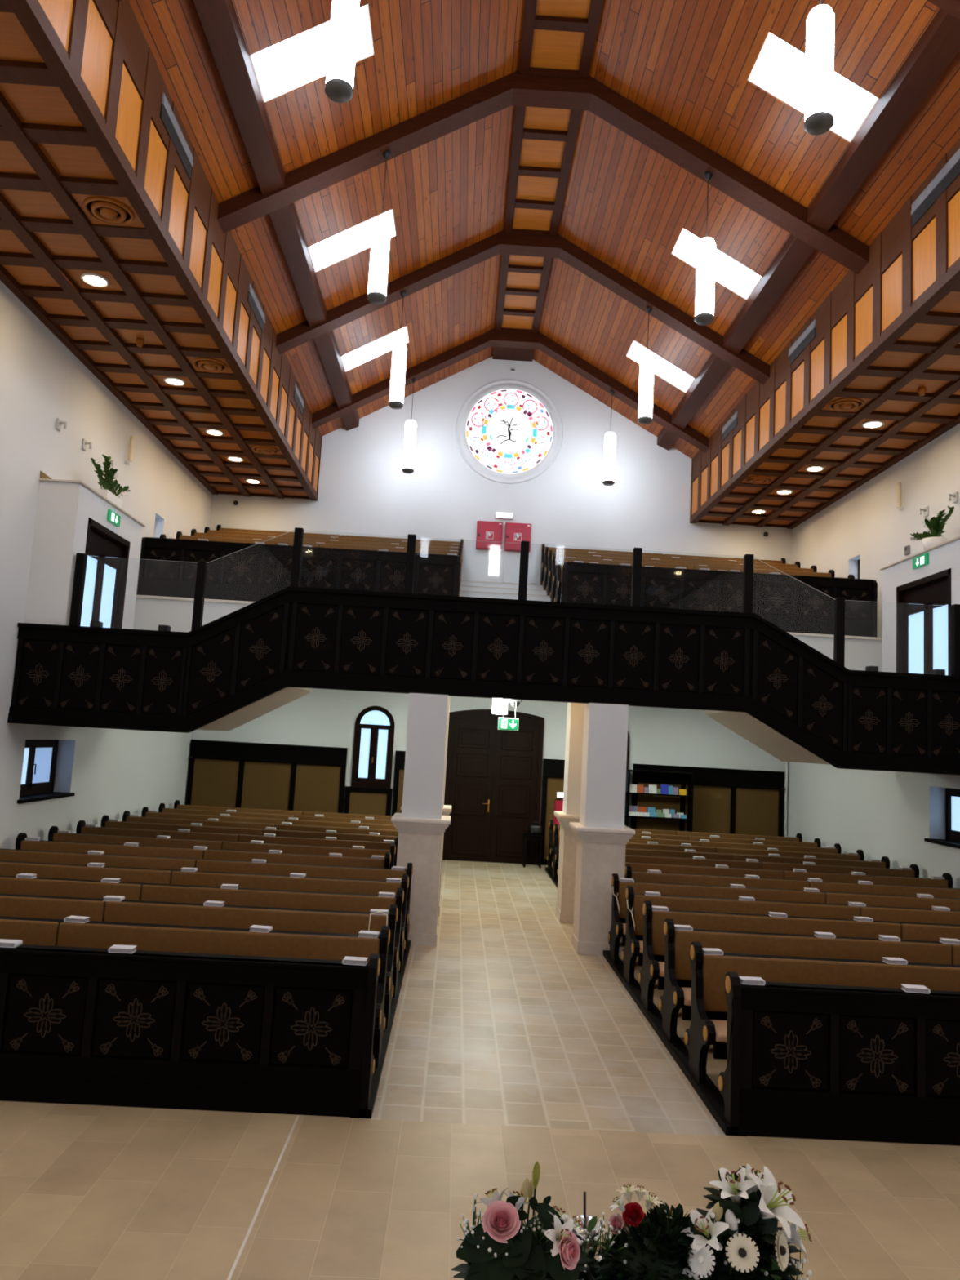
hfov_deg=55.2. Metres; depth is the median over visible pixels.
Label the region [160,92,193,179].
slot vent
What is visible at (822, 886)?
cushion
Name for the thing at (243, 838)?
cushion
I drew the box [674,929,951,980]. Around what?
cushion
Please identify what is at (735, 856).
cushion
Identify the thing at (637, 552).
post
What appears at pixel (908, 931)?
cushion
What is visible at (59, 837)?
cushion
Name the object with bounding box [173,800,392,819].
pew
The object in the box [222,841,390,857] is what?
cushion
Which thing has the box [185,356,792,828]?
wall
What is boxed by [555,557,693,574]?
cushion
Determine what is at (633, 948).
pew
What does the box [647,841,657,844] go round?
book
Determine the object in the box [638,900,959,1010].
pew
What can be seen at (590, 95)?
roof frame
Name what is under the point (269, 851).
book
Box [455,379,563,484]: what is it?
window
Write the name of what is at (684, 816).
brochure
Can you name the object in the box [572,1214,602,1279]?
vase
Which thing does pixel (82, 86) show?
soffit
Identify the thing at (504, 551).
conduit
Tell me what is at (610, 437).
pendant lamp
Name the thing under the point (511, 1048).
floor
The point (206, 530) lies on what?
pew
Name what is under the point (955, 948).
cushion
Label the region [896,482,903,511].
wall lamp
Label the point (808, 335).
slot vent
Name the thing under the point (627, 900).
cord
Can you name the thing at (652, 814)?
brochure
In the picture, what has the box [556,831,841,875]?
pew
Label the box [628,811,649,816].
brochure
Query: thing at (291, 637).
parapet
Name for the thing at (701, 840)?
book
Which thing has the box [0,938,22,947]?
book
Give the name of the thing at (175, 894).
cushion
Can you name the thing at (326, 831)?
book
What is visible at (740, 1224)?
flower arrangement
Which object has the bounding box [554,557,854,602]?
pew
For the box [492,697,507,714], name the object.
ceiling lamp
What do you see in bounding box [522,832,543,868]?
stool
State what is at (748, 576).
post
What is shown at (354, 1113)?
base rail
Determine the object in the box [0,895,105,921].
cushion
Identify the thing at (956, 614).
post
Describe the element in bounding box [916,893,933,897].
book
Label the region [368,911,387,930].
cord
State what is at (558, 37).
ceiling panel
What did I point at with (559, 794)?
emergency light
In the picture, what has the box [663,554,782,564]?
cushion
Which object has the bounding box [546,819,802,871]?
pew
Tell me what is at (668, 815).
brochure
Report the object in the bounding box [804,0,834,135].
pendant lamp
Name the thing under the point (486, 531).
cabinet
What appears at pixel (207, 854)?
cushion
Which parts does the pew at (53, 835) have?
panel, panel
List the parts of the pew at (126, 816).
panel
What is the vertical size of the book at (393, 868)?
0.032 m
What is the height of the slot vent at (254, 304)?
0.260 m
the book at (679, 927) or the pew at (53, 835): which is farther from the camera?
the pew at (53, 835)
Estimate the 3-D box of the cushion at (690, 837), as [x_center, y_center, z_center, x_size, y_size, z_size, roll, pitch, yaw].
[4.984,3.851,16.779,2.380,0.405,0.050,3,-6,-1]
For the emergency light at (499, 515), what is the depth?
19.32 m
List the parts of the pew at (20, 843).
panel, panel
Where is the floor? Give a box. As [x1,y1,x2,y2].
[0,859,959,1279]
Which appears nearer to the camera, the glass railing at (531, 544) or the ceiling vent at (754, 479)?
the glass railing at (531, 544)
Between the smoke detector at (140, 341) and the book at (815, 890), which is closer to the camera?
the book at (815, 890)
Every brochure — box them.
[628,805,637,812]
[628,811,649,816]
[629,784,636,792]
[637,784,644,793]
[638,806,646,812]
[644,786,648,793]
[647,807,655,816]
[648,784,657,793]
[650,812,657,817]
[657,813,664,817]
[661,784,667,794]
[662,808,669,817]
[665,813,671,817]
[668,786,672,794]
[670,808,675,817]
[672,813,679,817]
[673,786,678,795]
[679,788,686,795]
[680,814,686,818]
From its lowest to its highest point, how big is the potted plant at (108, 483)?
0.668 m
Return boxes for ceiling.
[128,0,959,458]
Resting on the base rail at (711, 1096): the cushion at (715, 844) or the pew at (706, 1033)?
the pew at (706, 1033)
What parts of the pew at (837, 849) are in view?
panel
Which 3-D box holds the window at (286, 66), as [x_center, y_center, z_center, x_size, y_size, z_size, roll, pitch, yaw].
[-1.723,-6.209,9.596,1.190,0.867,0.740,3,-6,-1]
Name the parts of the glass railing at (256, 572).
panel, panel, panel, panel, panel, panel, panel, panel, panel, panel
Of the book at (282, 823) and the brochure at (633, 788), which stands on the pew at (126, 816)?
the book at (282, 823)
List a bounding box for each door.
[80,517,130,628]
[442,709,544,865]
[896,568,951,675]
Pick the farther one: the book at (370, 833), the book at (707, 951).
the book at (370, 833)
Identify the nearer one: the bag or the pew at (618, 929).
the pew at (618, 929)
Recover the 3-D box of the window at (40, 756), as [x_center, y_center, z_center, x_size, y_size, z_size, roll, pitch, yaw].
[-5.891,1.723,12.263,0.360,0.790,1.620,3,-6,-1]
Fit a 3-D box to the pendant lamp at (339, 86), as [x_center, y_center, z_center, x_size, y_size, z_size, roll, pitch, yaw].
[-1.114,-5.470,7.689,0.236,1.959,0.236,3,-6,-1]
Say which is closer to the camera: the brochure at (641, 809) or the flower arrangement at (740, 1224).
the flower arrangement at (740, 1224)
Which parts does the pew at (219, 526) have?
panel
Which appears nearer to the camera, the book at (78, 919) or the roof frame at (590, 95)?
the book at (78, 919)
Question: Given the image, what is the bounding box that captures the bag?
[528,821,542,835]
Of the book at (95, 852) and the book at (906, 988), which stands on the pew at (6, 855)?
the book at (95, 852)
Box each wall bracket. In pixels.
[55,417,66,431]
[81,438,92,450]
[919,506,928,517]
[948,491,958,503]
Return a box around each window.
[17,739,75,803]
[249,4,374,102]
[307,208,395,272]
[340,325,408,371]
[351,706,395,788]
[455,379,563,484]
[626,340,694,392]
[626,731,629,769]
[671,227,762,300]
[747,31,879,142]
[857,559,859,578]
[924,787,959,848]
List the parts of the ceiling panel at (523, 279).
ladder panel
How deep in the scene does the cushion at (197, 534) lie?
17.38 m
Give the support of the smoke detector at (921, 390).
attached to the soffit at (890, 330)
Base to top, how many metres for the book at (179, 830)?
0.032 m
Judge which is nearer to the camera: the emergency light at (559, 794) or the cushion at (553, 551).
the cushion at (553, 551)
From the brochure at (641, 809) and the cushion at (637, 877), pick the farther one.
the brochure at (641, 809)
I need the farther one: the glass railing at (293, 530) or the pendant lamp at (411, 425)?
the pendant lamp at (411, 425)
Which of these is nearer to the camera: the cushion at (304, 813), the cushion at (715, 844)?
the cushion at (715, 844)
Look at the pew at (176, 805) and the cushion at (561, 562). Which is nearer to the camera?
the cushion at (561, 562)
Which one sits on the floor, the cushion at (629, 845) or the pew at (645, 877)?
the pew at (645, 877)
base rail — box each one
[350,940,410,1119]
[545,866,558,888]
[602,950,746,1136]
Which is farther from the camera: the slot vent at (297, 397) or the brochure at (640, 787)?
the brochure at (640, 787)
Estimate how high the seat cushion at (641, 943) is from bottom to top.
0.055 m
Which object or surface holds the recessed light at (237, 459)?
attached to the soffit at (82, 86)
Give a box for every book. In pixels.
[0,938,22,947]
[16,873,36,878]
[24,837,40,840]
[57,830,71,833]
[63,915,89,923]
[84,824,97,826]
[87,862,105,866]
[88,850,104,854]
[101,877,120,883]
[102,895,124,902]
[107,944,137,953]
[108,818,120,821]
[124,842,138,845]
[129,813,140,817]
[148,809,158,812]
[156,835,170,838]
[177,829,190,831]
[181,866,197,871]
[191,822,202,826]
[193,845,207,849]
[203,900,225,906]
[207,817,218,821]
[219,813,230,816]
[220,884,238,888]
[248,924,272,932]
[250,840,263,843]
[251,858,266,862]
[263,833,275,836]
[265,826,275,830]
[268,849,282,853]
[281,822,292,824]
[289,872,306,877]
[325,830,336,832]
[325,836,336,839]
[328,853,342,856]
[342,955,368,965]
[352,845,364,848]
[358,826,368,828]
[358,930,380,937]
[368,832,379,835]
[369,908,389,915]
[371,855,384,858]
[378,891,395,897]
[383,840,394,843]
[386,877,401,882]
[391,866,405,870]
[620,878,634,882]
[644,891,660,896]
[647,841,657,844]
[647,869,661,873]
[652,906,668,911]
[674,924,693,930]
[681,843,691,845]
[684,848,696,852]
[693,856,705,859]
[700,839,709,841]
[702,947,723,955]
[715,864,728,867]
[730,884,745,888]
[738,896,755,901]
[738,976,765,985]
[744,875,759,878]
[746,858,758,862]
[755,837,764,839]
[767,848,777,850]
[768,853,780,856]
[768,911,787,917]
[793,868,806,871]
[803,862,815,865]
[803,887,819,892]
[804,855,816,858]
[807,877,822,881]
[813,931,835,937]
[825,845,835,848]
[846,852,857,854]
[848,902,866,906]
[851,871,865,875]
[853,915,873,921]
[857,880,872,884]
[868,858,880,862]
[878,934,900,941]
[882,957,907,964]
[897,866,911,870]
[901,983,930,994]
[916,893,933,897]
[929,875,944,879]
[931,906,950,911]
[939,937,959,944]
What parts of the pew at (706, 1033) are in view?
panel, foot rail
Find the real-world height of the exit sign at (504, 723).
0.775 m
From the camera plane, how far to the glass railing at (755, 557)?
11.72 m
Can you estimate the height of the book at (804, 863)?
0.032 m
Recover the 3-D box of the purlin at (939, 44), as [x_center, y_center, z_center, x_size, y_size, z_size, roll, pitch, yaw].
[4.256,-5.704,6.005,0.250,0.282,27.477,3,-6,-1]
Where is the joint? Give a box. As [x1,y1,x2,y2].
[226,1115,299,1279]
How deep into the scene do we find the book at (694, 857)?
13.25 m
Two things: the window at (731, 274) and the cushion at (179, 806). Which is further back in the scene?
the cushion at (179, 806)
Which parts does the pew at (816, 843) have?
panel, panel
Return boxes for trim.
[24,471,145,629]
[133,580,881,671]
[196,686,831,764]
[880,536,959,672]
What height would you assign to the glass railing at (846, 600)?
0.928 m
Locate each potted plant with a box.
[90,453,130,508]
[910,505,954,550]
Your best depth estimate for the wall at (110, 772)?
12.39 m
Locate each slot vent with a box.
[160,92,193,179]
[247,283,265,333]
[293,383,303,415]
[721,410,737,441]
[788,319,815,365]
[911,148,959,226]
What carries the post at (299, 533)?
on the parapet
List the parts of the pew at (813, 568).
panel, panel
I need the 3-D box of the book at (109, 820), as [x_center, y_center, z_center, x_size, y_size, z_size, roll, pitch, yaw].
[-5.583,2.754,14.013,0.156,0.032,0.092,3,-6,5]
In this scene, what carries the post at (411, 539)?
on the parapet
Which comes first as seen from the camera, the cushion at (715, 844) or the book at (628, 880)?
the book at (628, 880)
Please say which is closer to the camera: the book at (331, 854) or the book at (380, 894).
the book at (380, 894)
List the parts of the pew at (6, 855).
panel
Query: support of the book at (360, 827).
on the pew at (126, 816)
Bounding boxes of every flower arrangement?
[451,1160,604,1279]
[578,1183,713,1279]
[680,1164,812,1279]
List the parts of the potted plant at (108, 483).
planter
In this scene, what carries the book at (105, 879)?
on the pew at (46, 886)
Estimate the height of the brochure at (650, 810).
0.180 m
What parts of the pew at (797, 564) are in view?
panel, panel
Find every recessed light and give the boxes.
[80,272,109,287]
[163,376,185,386]
[204,428,223,435]
[226,455,244,462]
[245,478,261,484]
[751,509,766,513]
[775,488,792,494]
[805,465,823,471]
[862,420,884,428]
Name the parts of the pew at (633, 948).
panel, foot rail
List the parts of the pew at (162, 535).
panel, panel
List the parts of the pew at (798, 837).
panel, panel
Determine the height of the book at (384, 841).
0.032 m
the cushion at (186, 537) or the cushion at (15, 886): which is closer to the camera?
the cushion at (15, 886)
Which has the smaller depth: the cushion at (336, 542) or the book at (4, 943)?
the book at (4, 943)
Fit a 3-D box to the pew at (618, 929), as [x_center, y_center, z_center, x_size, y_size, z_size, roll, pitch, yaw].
[3.936,3.268,10.381,4.887,0.935,0.650,3,-6,-1]
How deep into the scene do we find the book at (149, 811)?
15.76 m
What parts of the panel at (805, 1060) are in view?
panel, panel, panel, panel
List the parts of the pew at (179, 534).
panel, panel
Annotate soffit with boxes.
[0,0,322,501]
[689,137,959,528]
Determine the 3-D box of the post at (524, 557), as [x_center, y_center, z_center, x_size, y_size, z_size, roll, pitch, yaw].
[0.553,-0.850,11.645,0.104,0.809,0.100,3,-6,-1]
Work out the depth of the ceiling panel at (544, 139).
13.19 m
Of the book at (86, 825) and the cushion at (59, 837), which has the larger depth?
the book at (86, 825)
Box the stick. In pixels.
[582,1191,586,1228]
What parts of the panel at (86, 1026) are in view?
panel, panel, panel, panel, panel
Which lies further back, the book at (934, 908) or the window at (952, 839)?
the window at (952, 839)
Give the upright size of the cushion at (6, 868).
0.405 m
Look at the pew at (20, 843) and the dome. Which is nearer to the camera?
the pew at (20, 843)
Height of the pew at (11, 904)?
0.935 m
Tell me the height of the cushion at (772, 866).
0.405 m
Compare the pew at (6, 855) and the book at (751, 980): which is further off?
the pew at (6, 855)
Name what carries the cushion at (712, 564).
on the pew at (813, 568)
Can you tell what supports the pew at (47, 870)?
on the base rail at (354, 1113)
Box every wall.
[0,280,213,848]
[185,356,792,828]
[786,423,959,888]
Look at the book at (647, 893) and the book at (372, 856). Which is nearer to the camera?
the book at (647, 893)
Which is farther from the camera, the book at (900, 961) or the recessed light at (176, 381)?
the recessed light at (176, 381)
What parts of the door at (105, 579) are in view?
pane, pane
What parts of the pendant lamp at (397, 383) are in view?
lamp shade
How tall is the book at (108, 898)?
0.032 m
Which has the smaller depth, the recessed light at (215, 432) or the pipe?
the recessed light at (215, 432)
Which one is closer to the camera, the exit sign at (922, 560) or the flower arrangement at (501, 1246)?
the flower arrangement at (501, 1246)
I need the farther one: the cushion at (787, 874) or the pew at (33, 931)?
the cushion at (787, 874)
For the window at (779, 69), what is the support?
attached to the ceiling
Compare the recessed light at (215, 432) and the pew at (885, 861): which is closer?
the pew at (885, 861)
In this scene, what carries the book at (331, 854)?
on the pew at (20, 843)
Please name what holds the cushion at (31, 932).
on the pew at (33, 931)
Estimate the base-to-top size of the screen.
0.985 m
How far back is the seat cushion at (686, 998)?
7.35 m
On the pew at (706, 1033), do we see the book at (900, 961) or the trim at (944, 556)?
the book at (900, 961)
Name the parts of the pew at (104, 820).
panel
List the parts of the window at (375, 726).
pane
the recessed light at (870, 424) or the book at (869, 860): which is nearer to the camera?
the recessed light at (870, 424)
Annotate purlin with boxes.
[193,0,359,431]
[657,8,959,450]
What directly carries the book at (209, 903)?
on the pew at (11, 904)
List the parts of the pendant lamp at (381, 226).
lamp shade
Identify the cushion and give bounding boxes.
[0,849,195,870]
[0,862,171,884]
[0,876,141,900]
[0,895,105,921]
[0,919,58,946]
[20,840,204,858]
[53,832,222,849]
[57,922,380,961]
[80,826,238,841]
[103,901,389,934]
[104,821,262,835]
[125,816,274,829]
[140,884,395,913]
[145,812,284,823]
[161,808,293,819]
[170,871,401,896]
[177,804,302,815]
[179,534,319,546]
[194,532,327,543]
[195,859,406,881]
[203,849,384,868]
[207,529,333,541]
[219,528,340,537]
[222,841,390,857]
[238,835,395,849]
[262,829,397,842]
[275,823,398,835]
[284,819,397,830]
[294,814,392,824]
[302,811,391,819]
[320,543,457,555]
[320,546,457,555]
[327,540,458,551]
[333,537,459,547]
[340,534,460,544]
[544,546,663,556]
[547,550,672,565]
[551,553,683,569]
[552,824,675,845]
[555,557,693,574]
[557,829,688,851]
[560,561,698,580]
[618,881,825,918]
[622,923,626,934]
[625,842,715,853]
[625,848,731,860]
[625,854,761,869]
[625,862,783,879]
[626,837,701,846]
[631,871,808,890]
[633,894,859,935]
[638,940,643,953]
[651,911,901,955]
[657,961,664,977]
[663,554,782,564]
[673,557,797,567]
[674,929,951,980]
[675,831,799,841]
[680,986,691,1005]
[683,560,813,572]
[688,835,817,847]
[693,564,831,577]
[701,841,837,853]
[702,954,959,1012]
[709,1019,726,1042]
[711,569,839,577]
[715,847,860,860]
[732,853,885,868]
[761,862,915,877]
[783,871,947,887]
[808,881,959,898]
[825,892,959,910]
[859,906,959,924]
[901,923,959,941]
[951,944,959,964]
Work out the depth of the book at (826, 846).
15.98 m
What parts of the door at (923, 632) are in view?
pane, pane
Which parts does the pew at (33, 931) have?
panel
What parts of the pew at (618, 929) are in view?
panel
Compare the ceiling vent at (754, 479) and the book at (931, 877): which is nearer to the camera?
the book at (931, 877)
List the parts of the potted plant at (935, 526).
planter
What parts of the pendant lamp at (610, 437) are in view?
lamp shade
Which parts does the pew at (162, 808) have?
panel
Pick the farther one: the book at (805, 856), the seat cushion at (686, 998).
the book at (805, 856)
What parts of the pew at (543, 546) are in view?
panel, panel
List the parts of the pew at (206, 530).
panel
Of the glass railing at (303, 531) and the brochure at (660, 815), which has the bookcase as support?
the brochure at (660, 815)
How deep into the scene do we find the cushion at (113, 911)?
7.69 m
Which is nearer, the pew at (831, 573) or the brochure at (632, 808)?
the pew at (831, 573)
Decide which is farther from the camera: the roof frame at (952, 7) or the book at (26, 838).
the book at (26, 838)
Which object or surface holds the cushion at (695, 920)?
on the pew at (652, 970)
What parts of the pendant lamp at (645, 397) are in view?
lamp shade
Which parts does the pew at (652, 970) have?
panel, foot rail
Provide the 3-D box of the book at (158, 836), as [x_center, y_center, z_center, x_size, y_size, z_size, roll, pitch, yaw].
[-4.227,2.632,12.249,0.156,0.032,0.092,3,-6,5]
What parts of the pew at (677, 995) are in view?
panel, foot rail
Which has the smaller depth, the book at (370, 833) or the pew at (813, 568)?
the book at (370, 833)
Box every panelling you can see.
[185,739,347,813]
[343,786,392,815]
[391,750,405,815]
[540,758,564,866]
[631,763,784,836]
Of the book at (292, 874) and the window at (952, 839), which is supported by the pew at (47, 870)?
the book at (292, 874)
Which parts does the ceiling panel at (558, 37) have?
ladder panel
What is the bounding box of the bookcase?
[624,768,693,831]
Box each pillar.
[391,693,450,946]
[400,695,451,916]
[553,702,585,923]
[568,702,635,955]
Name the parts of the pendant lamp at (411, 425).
lamp shade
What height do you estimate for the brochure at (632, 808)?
0.190 m
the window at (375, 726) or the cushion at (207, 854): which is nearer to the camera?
the cushion at (207, 854)
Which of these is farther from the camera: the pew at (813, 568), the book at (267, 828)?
the pew at (813, 568)
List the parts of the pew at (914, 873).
panel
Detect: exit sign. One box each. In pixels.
[106,509,120,526]
[497,702,519,730]
[912,552,928,568]
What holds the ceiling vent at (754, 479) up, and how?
attached to the soffit at (890, 330)
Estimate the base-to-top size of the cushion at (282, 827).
0.405 m
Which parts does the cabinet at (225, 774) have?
fabric panel, fabric panel, fabric panel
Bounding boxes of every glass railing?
[78,555,190,623]
[136,537,461,601]
[201,529,294,616]
[298,530,407,586]
[413,537,520,572]
[530,543,633,606]
[642,550,744,593]
[755,557,835,641]
[846,600,953,671]
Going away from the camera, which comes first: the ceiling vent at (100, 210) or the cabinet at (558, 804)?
the ceiling vent at (100, 210)
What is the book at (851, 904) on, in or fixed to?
on the pew at (633, 948)
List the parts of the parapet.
panel, panel, panel, panel, panel, panel, panel, panel, panel, panel, rail, rail, panel, panel, panel, panel, panel, panel, panel, panel, panel, panel, panel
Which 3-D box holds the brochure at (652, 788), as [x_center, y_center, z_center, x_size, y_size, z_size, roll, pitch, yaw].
[3.490,3.016,18.542,0.160,0.170,0.043,3,-6,-1]
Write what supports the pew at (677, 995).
on the base rail at (711, 1096)
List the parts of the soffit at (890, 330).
coffer panel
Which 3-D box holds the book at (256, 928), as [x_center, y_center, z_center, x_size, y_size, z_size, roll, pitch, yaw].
[-1.653,2.181,6.929,0.156,0.032,0.092,3,-6,5]
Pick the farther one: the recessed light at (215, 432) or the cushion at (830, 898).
the recessed light at (215, 432)
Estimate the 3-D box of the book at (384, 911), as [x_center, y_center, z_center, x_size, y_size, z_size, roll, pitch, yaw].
[-0.858,2.326,7.839,0.156,0.032,0.092,3,-6,0]
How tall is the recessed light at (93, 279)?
0.024 m
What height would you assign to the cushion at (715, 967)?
0.405 m
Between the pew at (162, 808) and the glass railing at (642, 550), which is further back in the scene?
the pew at (162, 808)
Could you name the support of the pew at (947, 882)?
on the floor
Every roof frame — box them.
[116,0,959,19]
[217,70,869,274]
[275,230,769,384]
[311,328,708,453]
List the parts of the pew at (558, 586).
panel, panel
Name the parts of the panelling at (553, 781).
fabric panel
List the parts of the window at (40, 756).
pane, sash, pane, sash, sill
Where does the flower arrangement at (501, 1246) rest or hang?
on the altar table
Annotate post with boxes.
[68,552,87,626]
[89,620,102,627]
[158,624,170,631]
[191,560,207,631]
[289,527,304,586]
[404,533,416,593]
[518,540,529,599]
[631,547,642,606]
[742,554,754,613]
[833,597,844,666]
[865,666,878,671]
[931,669,945,675]
[951,604,959,675]
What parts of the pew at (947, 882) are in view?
panel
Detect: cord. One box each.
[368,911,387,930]
[612,885,620,913]
[626,899,635,930]
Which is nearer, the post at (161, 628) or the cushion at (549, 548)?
the post at (161, 628)
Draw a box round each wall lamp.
[124,435,134,464]
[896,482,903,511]
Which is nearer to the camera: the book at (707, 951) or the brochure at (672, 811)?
the book at (707, 951)
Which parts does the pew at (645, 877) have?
panel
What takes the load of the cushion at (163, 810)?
on the pew at (162, 808)
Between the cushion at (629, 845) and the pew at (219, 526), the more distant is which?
the pew at (219, 526)
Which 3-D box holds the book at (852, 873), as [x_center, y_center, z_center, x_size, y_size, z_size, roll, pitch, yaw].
[5.120,3.163,12.425,0.156,0.032,0.092,4,-6,-5]
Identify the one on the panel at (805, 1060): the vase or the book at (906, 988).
the book at (906, 988)
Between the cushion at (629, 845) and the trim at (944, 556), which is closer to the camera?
the trim at (944, 556)
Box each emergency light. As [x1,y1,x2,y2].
[494,511,513,519]
[556,791,563,798]
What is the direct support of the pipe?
attached to the wall at (363, 487)
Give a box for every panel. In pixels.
[0,944,380,1118]
[492,346,534,361]
[494,254,552,333]
[503,106,582,236]
[518,0,603,79]
[718,972,959,1146]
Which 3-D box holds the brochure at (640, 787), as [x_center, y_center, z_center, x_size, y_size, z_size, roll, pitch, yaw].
[3.246,3.007,18.536,0.120,0.160,0.041,3,-6,-1]
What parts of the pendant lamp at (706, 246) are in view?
lamp shade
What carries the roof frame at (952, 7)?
attached to the ceiling
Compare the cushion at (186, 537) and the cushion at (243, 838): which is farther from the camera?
the cushion at (186, 537)
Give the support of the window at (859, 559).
in the wall at (879, 814)
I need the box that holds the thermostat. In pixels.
[904,545,910,555]
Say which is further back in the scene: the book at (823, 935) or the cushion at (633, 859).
the cushion at (633, 859)
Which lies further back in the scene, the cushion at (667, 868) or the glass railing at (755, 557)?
the cushion at (667, 868)
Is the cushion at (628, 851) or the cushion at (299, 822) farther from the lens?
the cushion at (299, 822)
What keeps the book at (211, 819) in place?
on the pew at (126, 816)
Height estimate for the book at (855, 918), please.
0.032 m
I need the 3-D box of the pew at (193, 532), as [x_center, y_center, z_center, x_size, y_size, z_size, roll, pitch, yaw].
[-2.915,-1.522,17.298,5.150,0.935,0.650,3,-6,-1]
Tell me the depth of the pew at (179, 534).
16.54 m
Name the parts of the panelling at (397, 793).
fabric panel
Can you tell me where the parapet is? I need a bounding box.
[7,586,959,774]
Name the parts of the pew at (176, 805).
panel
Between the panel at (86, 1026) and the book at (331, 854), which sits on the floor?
the panel at (86, 1026)
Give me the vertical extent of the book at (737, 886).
0.032 m
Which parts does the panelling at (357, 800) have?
fabric panel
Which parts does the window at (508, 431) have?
coloured glass, pane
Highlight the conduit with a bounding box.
[502,551,536,584]
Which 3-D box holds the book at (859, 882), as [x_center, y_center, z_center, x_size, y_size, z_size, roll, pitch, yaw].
[4.839,3.048,11.524,0.156,0.032,0.092,3,-6,2]
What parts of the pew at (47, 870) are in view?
panel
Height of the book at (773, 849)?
0.032 m
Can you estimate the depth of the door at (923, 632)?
12.82 m
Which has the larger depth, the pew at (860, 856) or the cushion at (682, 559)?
the cushion at (682, 559)
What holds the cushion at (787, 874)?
on the pew at (947, 882)
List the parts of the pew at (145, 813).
panel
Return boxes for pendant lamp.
[324,0,359,102]
[366,150,391,304]
[388,290,406,408]
[401,377,416,473]
[602,390,616,485]
[637,306,653,424]
[694,171,715,325]
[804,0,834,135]
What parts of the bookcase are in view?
shelf, shelf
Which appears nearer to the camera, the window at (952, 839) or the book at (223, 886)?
the book at (223, 886)
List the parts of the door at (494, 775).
handle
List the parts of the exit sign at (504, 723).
casing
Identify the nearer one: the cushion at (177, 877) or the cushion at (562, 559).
the cushion at (177, 877)
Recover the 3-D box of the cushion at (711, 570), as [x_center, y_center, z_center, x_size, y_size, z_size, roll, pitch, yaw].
[5.148,-0.937,15.820,2.511,0.405,0.050,3,-6,-1]
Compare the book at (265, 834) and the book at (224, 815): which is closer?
the book at (265, 834)
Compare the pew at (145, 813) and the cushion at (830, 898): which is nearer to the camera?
the cushion at (830, 898)
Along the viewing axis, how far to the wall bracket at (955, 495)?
12.96 m
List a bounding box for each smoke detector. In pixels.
[135,337,144,346]
[917,386,925,395]
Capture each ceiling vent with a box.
[71,193,144,227]
[185,355,233,373]
[248,444,282,454]
[741,475,777,484]
[821,396,871,412]
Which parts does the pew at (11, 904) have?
panel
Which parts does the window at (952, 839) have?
sill, sash, pane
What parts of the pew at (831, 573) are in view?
panel, panel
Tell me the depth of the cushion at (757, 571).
16.69 m
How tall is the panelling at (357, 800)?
1.360 m
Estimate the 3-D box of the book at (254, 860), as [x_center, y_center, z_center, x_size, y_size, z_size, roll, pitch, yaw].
[-2.527,2.530,10.492,0.156,0.032,0.092,4,-6,-4]
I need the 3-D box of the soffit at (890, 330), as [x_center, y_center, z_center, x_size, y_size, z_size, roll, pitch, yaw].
[5.928,-4.617,5.927,2.200,1.404,27.477,3,-6,-1]
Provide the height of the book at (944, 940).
0.032 m
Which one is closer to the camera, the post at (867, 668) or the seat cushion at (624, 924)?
the seat cushion at (624, 924)
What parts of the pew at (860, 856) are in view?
panel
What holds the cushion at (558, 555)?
on the pew at (813, 568)
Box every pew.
[0,848,413,952]
[0,860,408,973]
[0,875,404,997]
[0,893,397,1028]
[0,915,390,1067]
[15,832,391,868]
[48,826,395,868]
[75,820,398,866]
[100,814,398,842]
[122,810,398,835]
[141,806,397,830]
[158,803,392,824]
[160,533,462,595]
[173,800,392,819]
[175,531,462,591]
[191,528,462,586]
[204,526,463,581]
[216,524,463,569]
[540,543,785,586]
[542,546,800,591]
[546,550,817,596]
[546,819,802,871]
[550,553,835,601]
[551,824,821,878]
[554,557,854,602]
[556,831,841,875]
[607,873,959,963]
[621,885,959,984]
[624,864,959,898]
[625,842,864,860]
[625,848,889,868]
[625,854,919,877]
[625,862,952,888]
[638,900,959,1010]
[658,918,959,1042]
[684,941,959,1084]
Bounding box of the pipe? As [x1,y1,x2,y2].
[783,761,788,836]
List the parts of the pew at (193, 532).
panel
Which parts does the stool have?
leg, leg, seat, leg, leg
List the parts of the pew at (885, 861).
panel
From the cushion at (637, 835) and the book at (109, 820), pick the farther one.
the cushion at (637, 835)
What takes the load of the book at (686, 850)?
on the pew at (885, 861)
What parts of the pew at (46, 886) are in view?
panel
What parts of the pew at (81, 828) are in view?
panel, panel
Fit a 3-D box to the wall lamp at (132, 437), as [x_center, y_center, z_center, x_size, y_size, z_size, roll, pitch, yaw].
[-5.480,-2.977,14.380,0.104,0.450,0.068,3,-6,-1]
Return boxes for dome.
[508,698,521,706]
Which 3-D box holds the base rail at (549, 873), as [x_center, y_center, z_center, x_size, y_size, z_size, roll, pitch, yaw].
[1.387,4.217,15.723,0.135,0.055,4.300,3,-6,-1]

